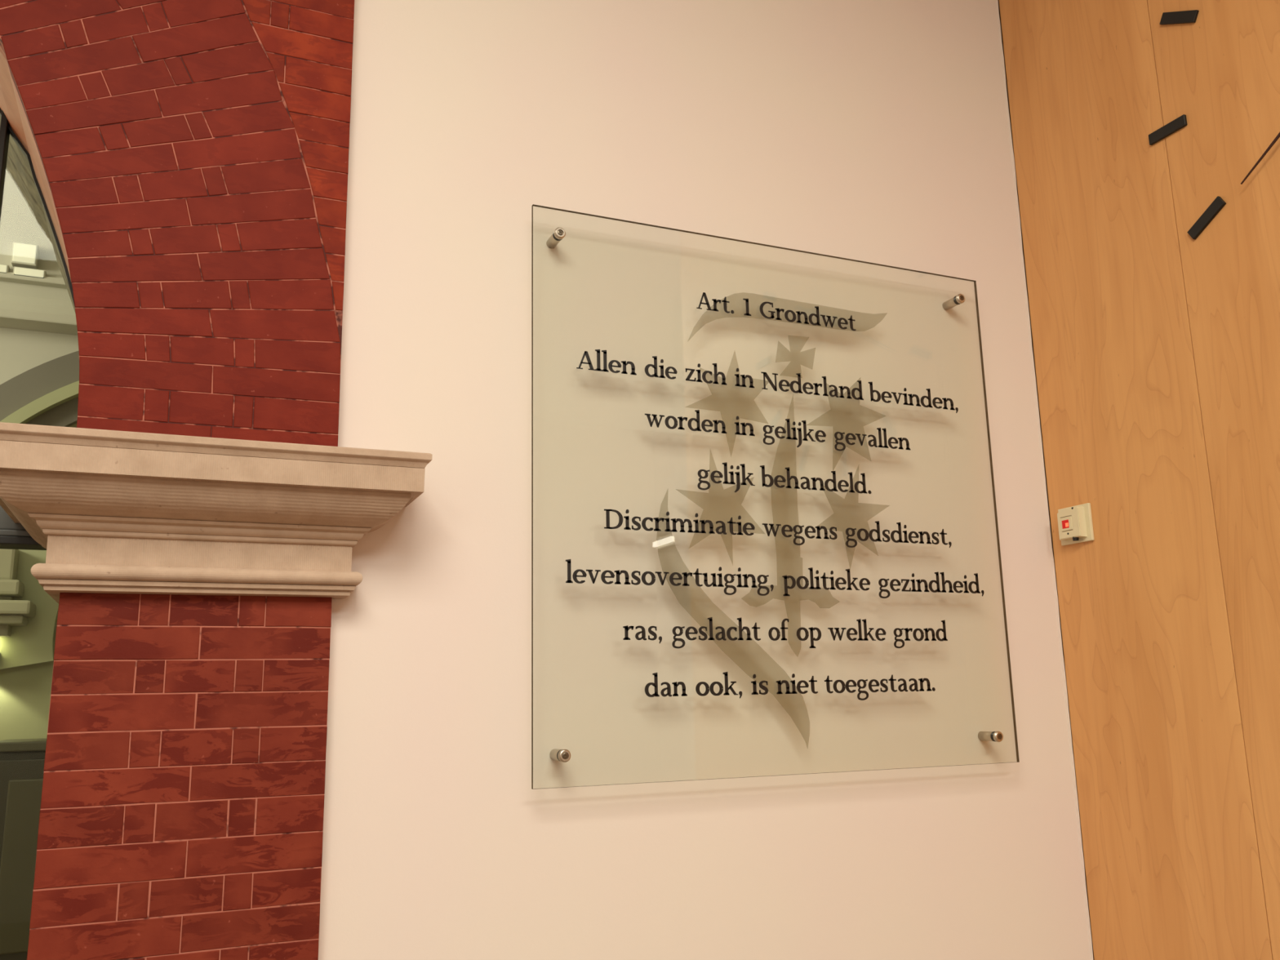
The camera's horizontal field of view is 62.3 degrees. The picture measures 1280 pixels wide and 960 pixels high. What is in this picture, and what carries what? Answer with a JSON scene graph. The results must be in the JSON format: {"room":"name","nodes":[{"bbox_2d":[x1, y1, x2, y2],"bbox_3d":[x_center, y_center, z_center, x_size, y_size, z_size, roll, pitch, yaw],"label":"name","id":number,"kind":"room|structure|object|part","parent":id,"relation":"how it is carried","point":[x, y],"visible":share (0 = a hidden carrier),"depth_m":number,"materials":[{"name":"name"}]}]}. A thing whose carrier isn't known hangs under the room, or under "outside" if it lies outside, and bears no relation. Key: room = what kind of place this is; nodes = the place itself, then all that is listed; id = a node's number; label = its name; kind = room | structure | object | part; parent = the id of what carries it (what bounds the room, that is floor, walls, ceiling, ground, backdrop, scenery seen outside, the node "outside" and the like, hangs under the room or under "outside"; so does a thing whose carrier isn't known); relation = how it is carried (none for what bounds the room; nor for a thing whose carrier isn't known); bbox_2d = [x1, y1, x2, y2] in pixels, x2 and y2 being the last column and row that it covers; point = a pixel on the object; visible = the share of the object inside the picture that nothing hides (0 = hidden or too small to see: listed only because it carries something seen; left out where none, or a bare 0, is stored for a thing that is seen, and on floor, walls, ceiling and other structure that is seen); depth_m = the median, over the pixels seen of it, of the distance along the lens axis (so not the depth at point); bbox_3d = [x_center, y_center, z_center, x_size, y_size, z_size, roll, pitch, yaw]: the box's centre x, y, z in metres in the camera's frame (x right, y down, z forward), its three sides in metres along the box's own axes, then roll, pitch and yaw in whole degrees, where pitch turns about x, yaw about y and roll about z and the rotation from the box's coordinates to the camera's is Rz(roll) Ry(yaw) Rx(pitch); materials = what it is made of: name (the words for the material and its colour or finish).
{"room":"town hall interior","nodes":[
{"label":"town hall interior","id":0,"kind":"room"},
{"bbox_2d":[0,169,79,741],"bbox_3d":[-3.125,0.206,4.174,6.800,4.700,0.440,4,-13,-23],"label":"wall","id":1,"kind":"structure","parent":0,"point":[39,352],"depth_m":4.46,"materials":[{"name":"paint"}]},
{"bbox_2d":[0,263,10,273],"bbox_3d":[-2.778,-0.905,4.557,0.112,0.044,0.058,4,-13,-23],"label":"lamp","id":2,"kind":"object","parent":1,"relation":"on","point":[4,268],"visible":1,"depth_m":4.55,"materials":[{"name":"beige"}]},
{"bbox_3d":[-2.768,-0.910,4.535,0.100,0.032,0.009,4,-13,-23],"label":"lamp glass","id":3,"kind":"part","parent":2,"relation":"part of","materials":[{"name":"beige glass"}]},
{"bbox_2d":[10,241,39,269],"bbox_3d":[-2.679,-0.979,4.617,0.097,0.097,0.058,4,-13,-23],"label":"lamp","id":4,"kind":"object","parent":1,"relation":"attached to","point":[23,255],"visible":0.98,"depth_m":4.59,"materials":[{"name":"beige"}]},
{"bbox_3d":[-2.669,-0.983,4.595,0.085,0.085,0.009,4,-13,-23],"label":"lamp glass","id":5,"kind":"part","parent":4,"relation":"part of","materials":[{"name":"beige glass"}]},
{"bbox_2d":[13,266,46,277],"bbox_3d":[-2.654,-0.894,4.610,0.122,0.044,0.058,4,-13,-23],"label":"lamp","id":6,"kind":"object","parent":1,"relation":"attached to","point":[20,271],"visible":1,"depth_m":4.59,"materials":[{"name":"beige"}]},
{"bbox_3d":[-3.126,-0.817,4.337,6.800,0.260,0.180,4,-13,-23],"label":"cornice","id":7,"kind":"part","parent":1,"relation":"part of","materials":[{"name":"white paint"}]},
{"bbox_3d":[-2.148,0.161,4.564,1.822,1.426,0.140,4,-13,-23],"label":"arch moulding","id":8,"kind":"part","parent":1,"relation":"part of","materials":[{"name":"paint"}]},
{"bbox_2d":[26,592,332,959],"bbox_3d":[-0.851,1.148,1.903,0.448,1.850,0.464,4,-13,-23],"label":"brick pier","id":9,"kind":"object","parent":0,"point":[182,808],"visible":1,"depth_m":1.81,"materials":[{"name":"red brick"}]},
{"bbox_2d":[0,422,432,603],"bbox_3d":[-0.839,0.110,2.048,0.740,0.254,0.605,4,-13,-23],"label":"capital","id":10,"kind":"object","parent":9,"relation":"on","point":[112,511],"visible":0.87,"depth_m":1.83,"materials":[{"name":"beige stone"}]},
{"bbox_2d":[0,0,354,446],"bbox_3d":[-1.133,-0.772,2.189,0.977,1.578,0.464,4,-13,-23],"label":"brick arch","id":11,"kind":"object","parent":10,"relation":"on","point":[189,158],"visible":0.98,"depth_m":2.01,"materials":[{"name":"red brick"}]},
{"bbox_3d":[-0.846,0.087,2.068,0.678,0.058,0.574,4,-13,-23],"label":"cyma moulding","id":12,"kind":"part","parent":10,"relation":"part of","materials":[{"name":"stone"}]},
{"bbox_2d":[318,0,1093,959],"bbox_3d":[-2.178,-0.033,1.860,6.675,4.200,0.937,4,-13,-23],"label":"wall","id":13,"kind":"structure","parent":0,"point":[877,131],"depth_m":2.35,"materials":[{"name":"white paint"}]},
{"bbox_2d":[0,107,75,550],"bbox_3d":[-2.884,0.139,1.732,3.601,3.840,0.535,4,-13,-23],"label":"window","id":14,"kind":"structure","parent":13,"relation":"in","point":[15,158],"depth_m":2.34,"materials":[{"name":"black metal"}]},
{"bbox_2d":[531,204,1019,789],"bbox_3d":[0.325,0.042,2.405,1.201,1.207,0.062,4,-13,-23],"label":"plaque","id":15,"kind":"object","parent":13,"relation":"attached to","point":[562,755],"visible":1,"depth_m":2.37,"materials":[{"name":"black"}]},
{"bbox_2d":[998,0,1279,959],"bbox_3d":[1.386,-0.034,2.215,0.140,4.200,3.150,4,-13,-23],"label":"wall","id":16,"kind":"structure","parent":0,"point":[1156,347],"depth_m":2.44,"materials":[{"name":"brown wood"}]},
{"bbox_2d":[1057,502,1094,546],"bbox_3d":[1.088,0.112,2.666,0.031,0.094,0.101,4,-13,-23],"label":"wall switch","id":17,"kind":"object","parent":16,"relation":"attached to","point":[1075,526],"visible":1,"depth_m":2.64,"materials":[{"name":"beige plastic"}]},
{"bbox_3d":[1.388,-0.066,2.061,0.018,4.200,0.620,4,-13,-23],"label":"wood panel","id":18,"kind":"part","parent":16,"relation":"part of","materials":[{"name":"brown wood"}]},
{"bbox_2d":[1148,9,1279,239],"bbox_3d":[1.435,-0.920,2.035,0.024,1.110,1.110,4,-13,-23],"label":"wall clock","id":19,"kind":"object","parent":16,"relation":"attached to","point":[1184,16],"visible":1,"depth_m":2.45,"materials":[{"name":"black metal"}]},
{"bbox_3d":[-2.714,2.393,2.879,6.800,0.120,2.250,4,-13,-23],"label":"floor","id":20,"kind":"structure","parent":0,"visible":0},
{"bbox_2d":[0,737,46,959],"bbox_3d":[-1.989,1.786,4.114,1.010,1.535,0.450,4,-13,-23],"label":"cabinet","id":21,"kind":"object","parent":20,"relation":"on","point":[22,761],"visible":0.16,"depth_m":3.85,"materials":[{"name":"grey wood"}]}
]}

